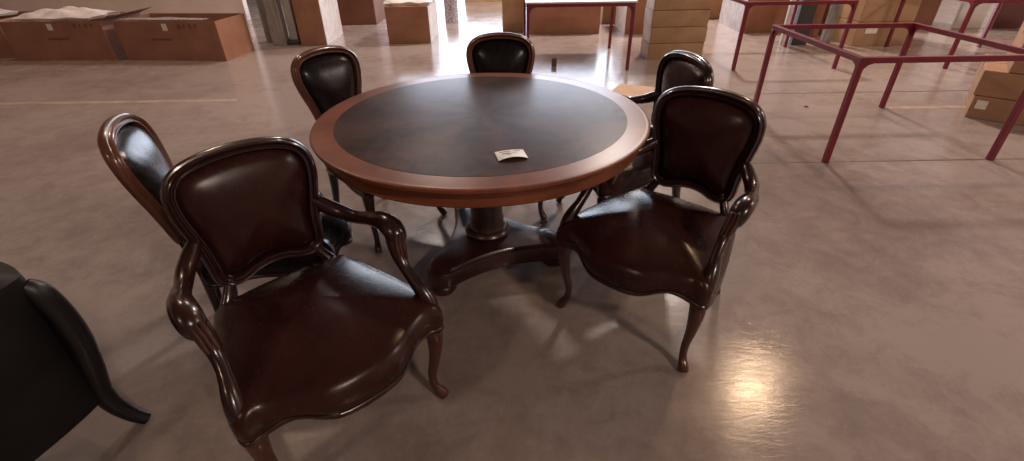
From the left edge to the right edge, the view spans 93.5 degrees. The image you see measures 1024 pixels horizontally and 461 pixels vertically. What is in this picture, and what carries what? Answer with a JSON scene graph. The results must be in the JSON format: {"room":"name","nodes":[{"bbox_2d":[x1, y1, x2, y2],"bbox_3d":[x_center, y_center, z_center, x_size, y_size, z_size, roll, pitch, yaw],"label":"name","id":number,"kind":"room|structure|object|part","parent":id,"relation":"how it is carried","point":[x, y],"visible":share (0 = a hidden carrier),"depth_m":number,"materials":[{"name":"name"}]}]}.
{"room":"furniture warehouse","nodes":[
{"label":"furniture warehouse","id":0,"kind":"room"},
{"bbox_2d":[0,0,250,19],"bbox_3d":[-9.085,-6.921,7.336,8.050,7.000,0.150,-1,32,0],"label":"wall partition","id":1,"kind":"structure","parent":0,"point":[157,6],"depth_m":8.99,"materials":[{"name":"white paint"}]},
{"bbox_2d":[0,0,1023,460],"bbox_3d":[-1.046,-2.949,7.590,24.000,0.200,28.000,-1,32,0],"label":"floor","id":2,"kind":"structure","parent":0,"point":[862,311],"depth_m":2.28,"materials":[{"name":"concrete"}]},
{"bbox_2d":[0,11,33,57],"bbox_3d":[-7.596,-2.856,6.967,1.500,0.484,1.057,-1,32,0],"label":"carton","id":3,"kind":"object","parent":2,"relation":"on","point":[6,51],"visible":0.22,"depth_m":6.60,"materials":[{"name":"brown cardboard"}]},
{"bbox_2d":[0,9,17,15],"bbox_3d":[-7.648,-3.015,6.654,1.269,0.120,0.648,-1,32,0],"label":"sheet","id":4,"kind":"object","parent":3,"relation":"on","point":[3,12],"visible":1,"depth_m":6.74,"materials":[{"name":"white plastic"}]},
{"bbox_2d":[0,7,150,60],"bbox_3d":[-5.842,-2.799,6.765,1.559,0.557,1.080,0,32,2],"label":"carton","id":5,"kind":"object","parent":2,"relation":"on","point":[94,39],"visible":0.84,"depth_m":6.34,"materials":[{"name":"brown cardboard"}]},
{"bbox_2d":[10,6,119,21],"bbox_3d":[-5.997,-2.914,6.439,1.112,0.131,0.594,-3,32,-3],"label":"sheet","id":6,"kind":"object","parent":5,"relation":"on","point":[73,13],"visible":1,"depth_m":6.28,"materials":[{"name":"white plastic"}]},
{"bbox_2d":[0,261,151,460],"bbox_3d":[-1.694,0.487,1.353,0.671,0.698,0.684,10,34,17],"label":"tub chair","id":7,"kind":"object","parent":2,"relation":"on","point":[54,374],"visible":1,"depth_m":1.38,"materials":[{"name":"black leather"}]},
{"bbox_3d":[-1.700,0.412,1.307,0.660,0.522,0.630,10,34,17],"label":"backrest","id":8,"kind":"part","parent":7,"relation":"part of","materials":[{"name":"black leather"}]},
{"bbox_3d":[-1.322,0.408,1.513,0.115,0.651,0.070,-15,35,-22],"label":"leg","id":9,"kind":"part","parent":7,"relation":"part of","materials":[{"name":"brown wood"}]},
{"bbox_2d":[112,13,253,60],"bbox_3d":[-4.401,-2.626,6.523,1.400,0.485,0.662,2,32,5],"label":"carton","id":10,"kind":"object","parent":2,"relation":"on","point":[225,36],"visible":1,"depth_m":6.28,"materials":[{"name":"brown cardboard"}]},
{"bbox_2d":[117,17,210,20],"bbox_3d":[-4.483,-2.722,6.185,1.271,0.036,0.130,2,32,5],"label":"plastic film","id":11,"kind":"object","parent":10,"relation":"on","point":[157,18],"visible":1,"depth_m":6.16,"materials":[{"name":"white plastic"}]},
{"bbox_2d":[97,113,352,311],"bbox_3d":[-0.998,-0.018,1.899,0.685,0.939,0.541,-17,36,-24],"label":"chair","id":12,"kind":"object","parent":2,"relation":"on","point":[129,146],"visible":0.37,"depth_m":1.65,"materials":[{"name":"black leather"}]},
{"bbox_3d":[-1.266,-0.173,1.704,0.133,0.461,0.402,-13,34,-18],"label":"frame","id":13,"kind":"part","parent":12,"relation":"part of","materials":[{"name":"brown wood"}]},
{"bbox_3d":[-1.260,-0.174,1.706,0.107,0.391,0.334,-13,34,-18],"label":"backrest","id":14,"kind":"part","parent":12,"relation":"part of","materials":[{"name":"black leather"}]},
{"bbox_3d":[-1.146,0.249,1.845,0.075,0.538,0.098,-19,37,-26],"label":"leg","id":15,"kind":"part","parent":12,"relation":"part of","materials":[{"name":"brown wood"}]},
{"bbox_3d":[-1.255,0.110,2.067,0.075,0.538,0.098,-8,33,-10],"label":"leg","id":16,"kind":"part","parent":12,"relation":"part of","materials":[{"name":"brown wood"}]},
{"bbox_3d":[-0.957,-0.006,1.959,0.569,0.163,0.539,-13,34,-18],"label":"seat","id":17,"kind":"part","parent":12,"relation":"part of","materials":[{"name":"black leather"}]},
{"bbox_3d":[-0.956,0.054,1.997,0.568,0.051,0.538,-13,34,-18],"label":"seat rail","id":18,"kind":"part","parent":12,"relation":"part of","materials":[{"name":"brown wood"}]},
{"bbox_2d":[256,0,300,45],"bbox_3d":[-3.448,-3.641,6.780,0.580,1.900,0.410,-1,32,0],"label":"boards","id":19,"kind":"object","parent":2,"relation":"on","point":[270,11],"visible":0.87,"depth_m":7.04,"materials":[{"name":"brown wood"}]},
{"bbox_2d":[160,136,448,460],"bbox_3d":[-0.624,0.244,1.501,0.664,0.911,0.698,-27,41,-35],"label":"armchair","id":20,"kind":"object","parent":2,"relation":"on","point":[327,338],"visible":1,"depth_m":1.44,"materials":[{"name":"leather"}]},
{"bbox_3d":[-0.895,0.154,1.337,0.088,0.107,0.428,-17,36,-23],"label":"armrest","id":21,"kind":"part","parent":20,"relation":"part of","materials":[{"name":"brown wood"}]},
{"bbox_3d":[-0.935,0.370,1.677,0.101,0.513,0.117,-27,41,-35],"label":"leg","id":22,"kind":"part","parent":20,"relation":"part of","materials":[{"name":"brown wood"}]},
{"bbox_3d":[-0.835,-0.066,1.564,0.449,0.449,0.093,-27,41,-35],"label":"frame","id":23,"kind":"part","parent":20,"relation":"part of","materials":[{"name":"brown wood"}]},
{"bbox_3d":[-0.828,-0.062,1.558,0.381,0.380,0.080,-27,41,-35],"label":"backrest","id":24,"kind":"part","parent":20,"relation":"part of","materials":[{"name":"leather"}]},
{"bbox_3d":[-0.674,0.646,1.342,0.060,0.402,0.081,-8,33,-12],"label":"leg","id":25,"kind":"part","parent":20,"relation":"part of","materials":[{"name":"red wood"}]},
{"bbox_3d":[-0.686,0.241,1.875,0.101,0.513,0.117,-27,41,-35],"label":"leg","id":26,"kind":"part","parent":20,"relation":"part of","materials":[{"name":"brown wood"}]},
{"bbox_3d":[-0.596,0.284,1.492,0.646,0.163,0.619,-27,41,-35],"label":"seat","id":27,"kind":"part","parent":20,"relation":"part of","materials":[{"name":"leather"}]},
{"bbox_3d":[-0.595,0.343,1.530,0.644,0.051,0.618,-27,41,-35],"label":"seat rail","id":28,"kind":"part","parent":20,"relation":"part of","materials":[{"name":"brown wood"}]},
{"bbox_3d":[-0.521,-0.040,1.634,0.428,0.107,0.088,17,37,26],"label":"armrest","id":29,"kind":"part","parent":20,"relation":"part of","materials":[{"name":"brown wood"}]},
{"bbox_3d":[-0.269,0.436,1.663,0.081,0.402,0.060,9,34,15],"label":"leg","id":30,"kind":"part","parent":20,"relation":"part of","materials":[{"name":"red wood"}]},
{"bbox_2d":[291,0,342,45],"bbox_3d":[-2.936,-3.646,7.055,0.377,1.601,0.932,-2,32,-2],"label":"carton","id":31,"kind":"object","parent":2,"relation":"on","point":[318,22],"visible":1,"depth_m":7.00,"materials":[{"name":"brown cardboard"}]},
{"bbox_2d":[337,0,385,24],"bbox_3d":[-2.840,-4.452,8.515,0.862,1.401,0.812,-1,32,0],"label":"carton","id":32,"kind":"object","parent":2,"relation":"on","point":[352,12],"visible":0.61,"depth_m":8.46,"materials":[{"name":"cardboard"}]},
{"bbox_2d":[290,45,446,252],"bbox_3d":[-0.724,-0.465,2.599,0.685,0.939,0.541,27,42,36],"label":"chair","id":33,"kind":"object","parent":2,"relation":"on","point":[324,77],"visible":0.45,"depth_m":2.52,"materials":[{"name":"brown leather"}]},
{"bbox_3d":[-0.962,-0.744,2.598,0.133,0.461,0.402,22,39,31],"label":"frame","id":34,"kind":"part","parent":33,"relation":"part of","materials":[{"name":"brown wood"}]},
{"bbox_3d":[-0.956,-0.741,2.595,0.107,0.391,0.334,22,39,31],"label":"backrest","id":35,"kind":"part","parent":33,"relation":"part of","materials":[{"name":"black leather"}]},
{"bbox_3d":[-0.991,-0.295,2.702,0.075,0.538,0.098,15,36,24],"label":"leg","id":36,"kind":"part","parent":33,"relation":"part of","materials":[{"name":"brown wood"}]},
{"bbox_3d":[-0.696,-0.400,2.577,0.569,0.163,0.539,22,39,31],"label":"seat","id":37,"kind":"part","parent":33,"relation":"part of","materials":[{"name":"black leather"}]},
{"bbox_3d":[-0.695,-0.341,2.615,0.568,0.051,0.538,22,39,31],"label":"seat rail","id":38,"kind":"part","parent":33,"relation":"part of","materials":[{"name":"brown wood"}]},
{"bbox_3d":[-0.713,-0.059,2.457,0.060,0.402,0.081,-14,34,-19],"label":"leg","id":39,"kind":"part","parent":33,"relation":"part of","materials":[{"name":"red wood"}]},
{"bbox_3d":[-0.424,-0.263,2.773,0.081,0.402,0.060,4,33,8],"label":"leg","id":40,"kind":"part","parent":33,"relation":"part of","materials":[{"name":"red wood"}]},
{"bbox_2d":[384,0,438,43],"bbox_3d":[-1.511,-3.224,7.382,0.622,0.501,0.962,-1,32,0],"label":"carton","id":41,"kind":"object","parent":2,"relation":"on","point":[407,24],"visible":0.91,"depth_m":6.99,"materials":[{"name":"brown cardboard"}]},
{"bbox_2d":[384,0,433,5],"bbox_3d":[-1.515,-3.496,7.181,0.700,0.171,0.864,-1,32,0],"label":"plastic bag","id":42,"kind":"object","parent":41,"relation":"on","point":[386,2],"visible":1,"depth_m":6.88,"materials":[{"name":"white plastic"}]},
{"bbox_2d":[444,0,458,22],"bbox_3d":[-1.082,-3.924,8.571,0.250,0.402,0.250,-1,32,0],"label":"paper towel roll","id":43,"kind":"object","parent":2,"relation":"on","point":[450,6],"visible":1,"depth_m":8.50,"materials":[{"name":"white paper"}]},
{"bbox_2d":[309,73,650,295],"bbox_3d":[-0.125,-0.184,2.296,1.422,0.761,1.422,-1,32,0],"label":"round table","id":44,"kind":"object","parent":2,"relation":"on","point":[434,141],"visible":0.98,"depth_m":1.94,"materials":[{"name":"brown wood"}]},
{"bbox_2d":[495,149,527,160],"bbox_3d":[-0.003,-0.271,1.702,0.105,0.011,0.078,-7,33,-10],"label":"paper card","id":45,"kind":"object","parent":44,"relation":"on","point":[500,155],"visible":1,"depth_m":1.70,"materials":[{"name":"white paper"}]},
{"bbox_2d":[0,99,965,108],"bbox_3d":[-2.165,-1.236,4.722,13.714,0.001,0.345,0,32,2],"label":"floor line","id":46,"kind":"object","parent":2,"relation":"on","point":[208,100],"depth_m":4.85,"materials":[{"name":"paint"}]},
{"bbox_2d":[465,0,501,1],"bbox_3d":[-0.439,-5.675,11.138,1.302,0.601,0.712,-1,32,0],"label":"carton","id":47,"kind":"object","parent":2,"relation":"on","point":[465,0],"visible":0.55,"depth_m":10.99,"materials":[{"name":"beige cardboard"}]},
{"bbox_2d":[466,32,546,219],"bbox_3d":[-0.039,-0.575,2.756,0.541,0.939,0.685,3,33,6],"label":"chair","id":48,"kind":"object","parent":2,"relation":"on","point":[494,52],"visible":0.31,"depth_m":2.79,"materials":[{"name":"brown leather"}]},
{"bbox_3d":[-0.065,-0.920,2.856,0.334,0.391,0.107,0,32,1],"label":"backrest","id":49,"kind":"part","parent":48,"relation":"part of","materials":[{"name":"black leather"}]},
{"bbox_3d":[-0.065,-0.924,2.861,0.402,0.461,0.133,0,32,1],"label":"frame","id":50,"kind":"part","parent":48,"relation":"part of","materials":[{"name":"brown wood"}]},
{"bbox_3d":[0.174,-0.236,2.717,0.060,0.402,0.081,-17,36,-23],"label":"leg","id":51,"kind":"part","parent":48,"relation":"part of","materials":[{"name":"red wood"}]},
{"bbox_2d":[502,0,522,31],"bbox_3d":[0.021,-3.741,7.928,0.362,0.751,0.812,-1,32,0],"label":"carton","id":52,"kind":"object","parent":2,"relation":"on","point":[512,10],"visible":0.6,"depth_m":7.66,"materials":[{"name":"beige cardboard"}]},
{"bbox_2d":[551,58,556,65],"bbox_3d":[0.513,-2.054,5.865,0.060,0.090,0.040,-1,32,0],"label":"wooden block","id":53,"kind":"object","parent":2,"relation":"on","point":[554,60],"visible":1,"depth_m":5.85,"materials":[{"name":"wood"}]},
{"bbox_2d":[530,7,600,33],"bbox_3d":[0.819,-3.565,7.750,1.092,0.621,0.814,-1,32,0],"label":"carton","id":54,"kind":"object","parent":2,"relation":"on","point":[546,20],"visible":0.75,"depth_m":7.47,"materials":[{"name":"brown cardboard"}]},
{"bbox_2d":[523,0,635,69],"bbox_3d":[0.761,-2.511,5.992,1.206,0.720,1.206,-1,32,0],"label":"frame","id":55,"kind":"object","parent":2,"relation":"on","point":[527,8],"visible":0.79,"depth_m":5.38,"materials":[{"name":"red paint"}]},
{"bbox_3d":[0.171,-2.799,6.496,0.036,0.684,0.036,-1,32,0],"label":"leg","id":56,"kind":"part","parent":55,"relation":"part of","materials":[{"name":"red paint"}]},
{"bbox_3d":[0.181,-2.174,5.507,0.036,0.684,0.036,-1,32,0],"label":"leg","id":57,"kind":"part","parent":55,"relation":"part of","materials":[{"name":"red paint"}]},
{"bbox_2d":[525,0,637,3],"bbox_3d":[0.761,-2.817,5.787,1.230,0.018,1.200,-1,32,0],"label":"board","id":58,"kind":"object","parent":55,"relation":"on","point":[526,1],"visible":1,"depth_m":5.28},
{"bbox_3d":[0.761,-2.487,5.315,1.134,0.036,0.036,-1,32,0],"label":"rail","id":59,"kind":"part","parent":55,"relation":"part of","materials":[{"name":"red metal"}]},
{"bbox_3d":[1.341,-2.817,6.496,0.036,0.684,0.036,-1,32,0],"label":"leg","id":60,"kind":"part","parent":55,"relation":"part of","materials":[{"name":"red paint"}]},
{"bbox_3d":[1.351,-2.192,5.507,0.036,0.684,0.036,-1,32,0],"label":"leg","id":61,"kind":"part","parent":55,"relation":"part of","materials":[{"name":"red paint"}]},
{"bbox_2d":[600,6,616,23],"bbox_3d":[1.847,-4.006,8.489,0.622,0.551,0.812,-1,32,0],"label":"carton","id":62,"kind":"object","parent":2,"relation":"on","point":[605,11],"visible":0.23,"depth_m":8.23,"materials":[{"name":"beige cardboard"}]},
{"bbox_2d":[615,0,646,33],"bbox_3d":[1.951,-3.606,7.619,0.427,0.801,0.812,-1,32,0],"label":"carton","id":63,"kind":"object","parent":2,"relation":"on","point":[623,13],"visible":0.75,"depth_m":7.43,"materials":[{"name":"brown cardboard"}]},
{"bbox_2d":[612,83,654,95],"bbox_3d":[1.198,-1.392,4.882,0.380,0.004,0.600,15,36,23],"label":"cardboard sheet","id":64,"kind":"object","parent":2,"relation":"on","point":[623,89],"visible":0.5,"depth_m":4.97,"materials":[{"name":"beige cardboard"}]},
{"bbox_2d":[556,50,713,203],"bbox_3d":[0.586,-0.449,2.567,0.698,0.911,0.663,-9,33,-13],"label":"armchair","id":65,"kind":"object","parent":2,"relation":"on","point":[677,68],"visible":0.2,"depth_m":2.37,"materials":[{"name":"brown leather"}]},
{"bbox_3d":[0.305,-0.344,2.883,0.081,0.402,0.060,7,33,12],"label":"leg","id":66,"kind":"part","parent":65,"relation":"part of","materials":[{"name":"red wood"}]},
{"bbox_3d":[0.549,-0.359,2.612,0.618,0.051,0.644,-9,33,-13],"label":"seat rail","id":67,"kind":"part","parent":65,"relation":"part of","materials":[{"name":"brown wood"}]},
{"bbox_3d":[0.548,-0.418,2.574,0.619,0.163,0.646,-9,33,-13],"label":"seat","id":68,"kind":"part","parent":65,"relation":"part of","materials":[{"name":"leather"}]},
{"bbox_3d":[0.630,-0.741,2.715,0.428,0.107,0.088,-1,32,0],"label":"armrest","id":69,"kind":"part","parent":65,"relation":"part of","materials":[{"name":"brown wood"}]},
{"bbox_3d":[0.768,-0.476,2.293,0.428,0.107,0.088,-18,36,-25],"label":"armrest","id":70,"kind":"part","parent":65,"relation":"part of","materials":[{"name":"brown wood"}]},
{"bbox_3d":[0.899,-0.237,2.592,0.117,0.513,0.101,-9,33,-13],"label":"leg","id":71,"kind":"part","parent":65,"relation":"part of","materials":[{"name":"brown wood"}]},
{"bbox_3d":[0.864,-0.689,2.508,0.080,0.380,0.381,-9,33,-13],"label":"backrest","id":72,"kind":"part","parent":65,"relation":"part of","materials":[{"name":"leather"}]},
{"bbox_3d":[0.874,-0.691,2.510,0.093,0.449,0.449,-9,33,-13],"label":"frame","id":73,"kind":"part","parent":65,"relation":"part of","materials":[{"name":"brown wood"}]},
{"bbox_2d":[556,86,766,372],"bbox_3d":[0.582,-0.036,1.913,0.664,0.911,0.698,24,40,34],"label":"armchair","id":74,"kind":"object","parent":2,"relation":"on","point":[645,241],"visible":0.91,"depth_m":1.85,"materials":[{"name":"brown leather"}]},
{"bbox_3d":[0.232,0.173,2.068,0.081,0.402,0.060,-12,34,-16],"label":"leg","id":75,"kind":"part","parent":74,"relation":"part of","materials":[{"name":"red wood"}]},
{"bbox_3d":[0.557,0.065,1.942,0.644,0.051,0.618,24,40,34],"label":"seat rail","id":76,"kind":"part","parent":74,"relation":"part of","materials":[{"name":"brown wood"}]},
{"bbox_3d":[0.556,0.005,1.905,0.646,0.163,0.619,24,40,34],"label":"seat","id":77,"kind":"part","parent":74,"relation":"part of","materials":[{"name":"leather"}]},
{"bbox_3d":[0.463,-0.315,2.045,0.428,0.107,0.088,-20,37,-28],"label":"armrest","id":78,"kind":"part","parent":74,"relation":"part of","materials":[{"name":"brown wood"}]},
{"bbox_3d":[0.635,-0.041,2.289,0.101,0.513,0.117,24,40,34],"label":"leg","id":79,"kind":"part","parent":74,"relation":"part of","materials":[{"name":"brown wood"}]},
{"bbox_3d":[0.653,0.364,1.756,0.060,0.402,0.081,6,33,10],"label":"leg","id":80,"kind":"part","parent":74,"relation":"part of","materials":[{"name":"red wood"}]},
{"bbox_3d":[0.770,-0.350,1.975,0.381,0.380,0.080,24,40,34],"label":"backrest","id":81,"kind":"part","parent":74,"relation":"part of","materials":[{"name":"leather"}]},
{"bbox_3d":[0.777,-0.355,1.981,0.449,0.449,0.093,24,40,34],"label":"frame","id":82,"kind":"part","parent":74,"relation":"part of","materials":[{"name":"brown wood"}]},
{"bbox_3d":[0.894,0.076,2.097,0.101,0.513,0.117,24,40,34],"label":"leg","id":83,"kind":"part","parent":74,"relation":"part of","materials":[{"name":"brown wood"}]},
{"bbox_3d":[0.853,-0.138,1.755,0.088,0.107,0.428,14,35,22],"label":"armrest","id":84,"kind":"part","parent":74,"relation":"part of","materials":[{"name":"brown wood"}]},
{"bbox_2d":[640,39,703,58],"bbox_3d":[2.042,-2.337,6.184,0.707,0.187,0.332,-3,32,-3],"label":"carton","id":85,"kind":"object","parent":2,"relation":"on","point":[657,50],"visible":0.7,"depth_m":6.04,"materials":[{"name":"beige cardboard"}]},
{"bbox_2d":[642,24,707,43],"bbox_3d":[2.046,-2.497,6.082,0.707,0.187,0.332,-3,32,-3],"label":"carton","id":86,"kind":"object","parent":85,"relation":"on","point":[685,34],"visible":0.86,"depth_m":5.95,"materials":[{"name":"beige cardboard"}]},
{"bbox_2d":[644,7,709,26],"bbox_3d":[2.037,-2.657,5.981,0.707,0.187,0.332,-3,32,-3],"label":"carton","id":87,"kind":"object","parent":86,"relation":"on","point":[694,17],"visible":0.83,"depth_m":5.85,"materials":[{"name":"beige cardboard"}]},
{"bbox_2d":[646,0,712,9],"bbox_3d":[2.041,-2.817,5.879,0.707,0.187,0.334,-3,32,-3],"label":"carton","id":88,"kind":"object","parent":87,"relation":"on","point":[651,4],"visible":1,"depth_m":5.77,"materials":[{"name":"beige cardboard"}]},
{"bbox_2d":[709,0,722,18],"bbox_3d":[3.528,-4.287,8.564,0.352,0.901,0.612,-1,32,0],"label":"carton","id":89,"kind":"object","parent":2,"relation":"on","point":[715,10],"visible":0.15,"depth_m":8.46,"materials":[{"name":"beige cardboard"}]},
{"bbox_2d":[718,0,789,32],"bbox_3d":[3.971,-3.661,7.656,0.867,0.801,0.964,-1,32,0],"label":"carton","id":90,"kind":"object","parent":2,"relation":"on","point":[759,18],"visible":0.56,"depth_m":7.41,"materials":[{"name":"brown cardboard"}]},
{"bbox_2d":[778,0,798,44],"bbox_3d":[3.758,-3.042,6.402,0.110,1.100,0.050,-1,32,0],"label":"board","id":91,"kind":"object","parent":2,"relation":"on","point":[790,8],"visible":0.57,"depth_m":6.51,"materials":[{"name":"white wood"}]},
{"bbox_2d":[731,0,858,69],"bbox_3d":[3.141,-2.489,5.899,1.206,0.720,1.206,-1,32,0],"label":"frame","id":92,"kind":"object","parent":2,"relation":"on","point":[853,3],"visible":0.85,"depth_m":5.28,"materials":[{"name":"red paint"}]},
{"bbox_3d":[2.562,-2.152,5.414,0.036,0.684,0.036,-1,32,0],"label":"leg","id":93,"kind":"part","parent":92,"relation":"part of","materials":[{"name":"red paint"}]},
{"bbox_3d":[2.552,-2.769,5.716,0.036,0.036,1.206,-1,32,0],"label":"rail","id":94,"kind":"part","parent":92,"relation":"part of","materials":[{"name":"red metal"}]},
{"bbox_3d":[3.721,-2.796,6.403,0.036,0.684,0.036,-1,32,0],"label":"leg","id":95,"kind":"part","parent":92,"relation":"part of","materials":[{"name":"red paint"}]},
{"bbox_3d":[3.142,-2.466,5.222,1.134,0.036,0.036,-1,32,0],"label":"rail","id":96,"kind":"part","parent":92,"relation":"part of","materials":[{"name":"red metal"}]},
{"bbox_3d":[3.731,-2.171,5.414,0.036,0.684,0.036,-1,32,0],"label":"leg","id":97,"kind":"part","parent":92,"relation":"part of","materials":[{"name":"red paint"}]},
{"bbox_2d":[788,0,818,44],"bbox_3d":[3.958,-3.058,6.423,0.210,1.100,0.100,-1,32,0],"label":"board","id":98,"kind":"object","parent":2,"relation":"on","point":[805,14],"visible":0.7,"depth_m":6.50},
{"bbox_2d":[809,0,826,36],"bbox_3d":[4.347,-3.381,7.016,0.322,1.001,0.372,-1,32,0],"label":"carton","id":99,"kind":"object","parent":2,"relation":"on","point":[819,13],"visible":0.2,"depth_m":6.99,"materials":[{"name":"brown cardboard"}]},
{"bbox_2d":[820,4,841,42],"bbox_3d":[4.372,-3.070,6.479,0.120,1.050,0.060,-1,32,0],"label":"board","id":100,"kind":"object","parent":2,"relation":"on","point":[834,10],"visible":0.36,"depth_m":6.58,"materials":[{"name":"beige wood"}]},
{"bbox_2d":[818,13,912,45],"bbox_3d":[4.977,-2.889,6.878,0.742,0.301,0.914,-1,32,-1],"label":"carton","id":101,"kind":"object","parent":2,"relation":"on","point":[865,36],"visible":0.5,"depth_m":6.53,"materials":[{"name":"beige cardboard"}]},
{"bbox_2d":[825,0,921,21],"bbox_3d":[4.973,-3.146,6.716,0.742,0.301,0.912,-1,32,-1],"label":"carton","id":102,"kind":"object","parent":101,"relation":"on","point":[866,10],"visible":0.83,"depth_m":6.36,"materials":[{"name":"beige cardboard"}]},
{"bbox_2d":[747,90,1023,162],"bbox_3d":[5.935,-0.984,4.122,10.100,0.002,1.650,-1,32,0],"label":"floor line","id":103,"kind":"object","parent":2,"relation":"on","point":[938,90],"depth_m":3.43,"materials":[{"name":"yellow paint"}]},
{"bbox_2d":[753,22,1023,162],"bbox_3d":[2.798,-1.111,3.727,1.206,0.720,1.206,-1,32,0],"label":"frame","id":104,"kind":"object","parent":2,"relation":"on","point":[861,62],"visible":0.94,"depth_m":3.35,"materials":[{"name":"red paint"}]},
{"bbox_3d":[2.208,-1.399,4.231,0.036,0.684,0.036,-1,32,0],"label":"leg","id":105,"kind":"part","parent":104,"relation":"part of","materials":[{"name":"red paint"}]},
{"bbox_3d":[2.208,-1.390,3.544,0.036,0.036,1.206,-1,32,0],"label":"rail","id":106,"kind":"part","parent":104,"relation":"part of","materials":[{"name":"red metal"}]},
{"bbox_3d":[2.218,-0.774,3.242,0.036,0.684,0.036,-1,32,0],"label":"leg","id":107,"kind":"part","parent":104,"relation":"part of","materials":[{"name":"red paint"}]},
{"bbox_3d":[2.788,-1.712,4.038,1.134,0.036,0.036,-1,32,0],"label":"rail","id":108,"kind":"part","parent":104,"relation":"part of","materials":[{"name":"red metal"}]},
{"bbox_3d":[3.378,-1.417,4.231,0.036,0.684,0.036,-1,32,0],"label":"leg","id":109,"kind":"part","parent":104,"relation":"part of","materials":[{"name":"red paint"}]},
{"bbox_3d":[2.798,-1.087,3.050,1.134,0.036,0.036,-1,32,0],"label":"rail","id":110,"kind":"part","parent":104,"relation":"part of","materials":[{"name":"red metal"}]},
{"bbox_3d":[3.378,-1.409,3.544,0.036,0.036,1.206,-1,32,0],"label":"rail","id":111,"kind":"part","parent":104,"relation":"part of","materials":[{"name":"red metal"}]},
{"bbox_3d":[3.388,-0.792,3.242,0.036,0.684,0.036,-1,32,0],"label":"leg","id":112,"kind":"part","parent":104,"relation":"part of","materials":[{"name":"red paint"}]},
{"bbox_2d":[913,0,941,25],"bbox_3d":[6.117,-3.756,7.565,0.752,1.001,0.812,-1,32,0],"label":"carton","id":113,"kind":"object","parent":2,"relation":"on","point":[928,9],"visible":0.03,"depth_m":7.36,"materials":[{"name":"cardboard"}]},
{"bbox_2d":[884,0,1023,68],"bbox_3d":[5.582,-2.453,5.781,1.206,0.720,1.206,2,32,4],"label":"frame","id":114,"kind":"object","parent":2,"relation":"on","point":[973,3],"visible":0.97,"depth_m":5.41,"materials":[{"name":"red paint"}]},
{"bbox_3d":[5.045,-2.768,6.326,0.036,0.684,0.036,2,32,4],"label":"leg","id":115,"kind":"part","parent":114,"relation":"part of","materials":[{"name":"red paint"}]},
{"bbox_3d":[4.953,-2.144,5.341,0.036,0.684,0.036,2,32,4],"label":"leg","id":116,"kind":"part","parent":114,"relation":"part of","materials":[{"name":"red paint"}]},
{"bbox_3d":[4.995,-2.760,5.641,0.036,0.036,1.206,2,32,4],"label":"rail","id":117,"kind":"part","parent":114,"relation":"part of","materials":[{"name":"red metal"}]},
{"bbox_3d":[6.212,-2.732,6.240,0.036,0.684,0.036,2,32,4],"label":"leg","id":118,"kind":"part","parent":114,"relation":"part of","materials":[{"name":"red paint"}]},
{"bbox_3d":[5.532,-2.430,5.106,1.134,0.036,0.036,2,32,4],"label":"rail","id":119,"kind":"part","parent":114,"relation":"part of","materials":[{"name":"red metal"}]},
{"bbox_2d":[951,1,991,27],"bbox_3d":[7.104,-3.600,7.295,0.420,1.000,0.060,-1,32,0],"label":"board","id":120,"kind":"object","parent":2,"relation":"on","point":[978,16],"visible":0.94,"depth_m":7.45,"materials":[{"name":"beige wood"}]},
{"bbox_2d":[965,82,1023,125],"bbox_3d":[4.576,-1.037,4.066,1.102,0.186,0.764,23,40,33],"label":"carton","id":121,"kind":"object","parent":2,"relation":"on","point":[977,106],"visible":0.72,"depth_m":4.05,"materials":[{"name":"brown cardboard"}]},
{"bbox_2d":[973,54,1023,100],"bbox_3d":[4.570,-1.208,3.966,1.122,0.206,0.762,23,40,33],"label":"carton","id":122,"kind":"object","parent":121,"relation":"on","point":[991,79],"visible":0.89,"depth_m":3.97,"materials":[{"name":"brown cardboard"}]},
{"bbox_2d":[1007,21,1023,73],"bbox_3d":[4.622,-1.417,3.759,1.002,0.361,0.762,23,40,33],"label":"carton","id":123,"kind":"object","parent":122,"relation":"on","point":[1013,66],"visible":0.56,"depth_m":3.89,"materials":[{"name":"brown cardboard"}]},
{"bbox_2d":[991,3,1023,27],"bbox_3d":[7.755,-3.594,7.270,0.620,1.000,0.100,-1,32,0],"label":"board","id":124,"kind":"object","parent":2,"relation":"on","point":[1009,15],"visible":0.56,"depth_m":7.41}
]}

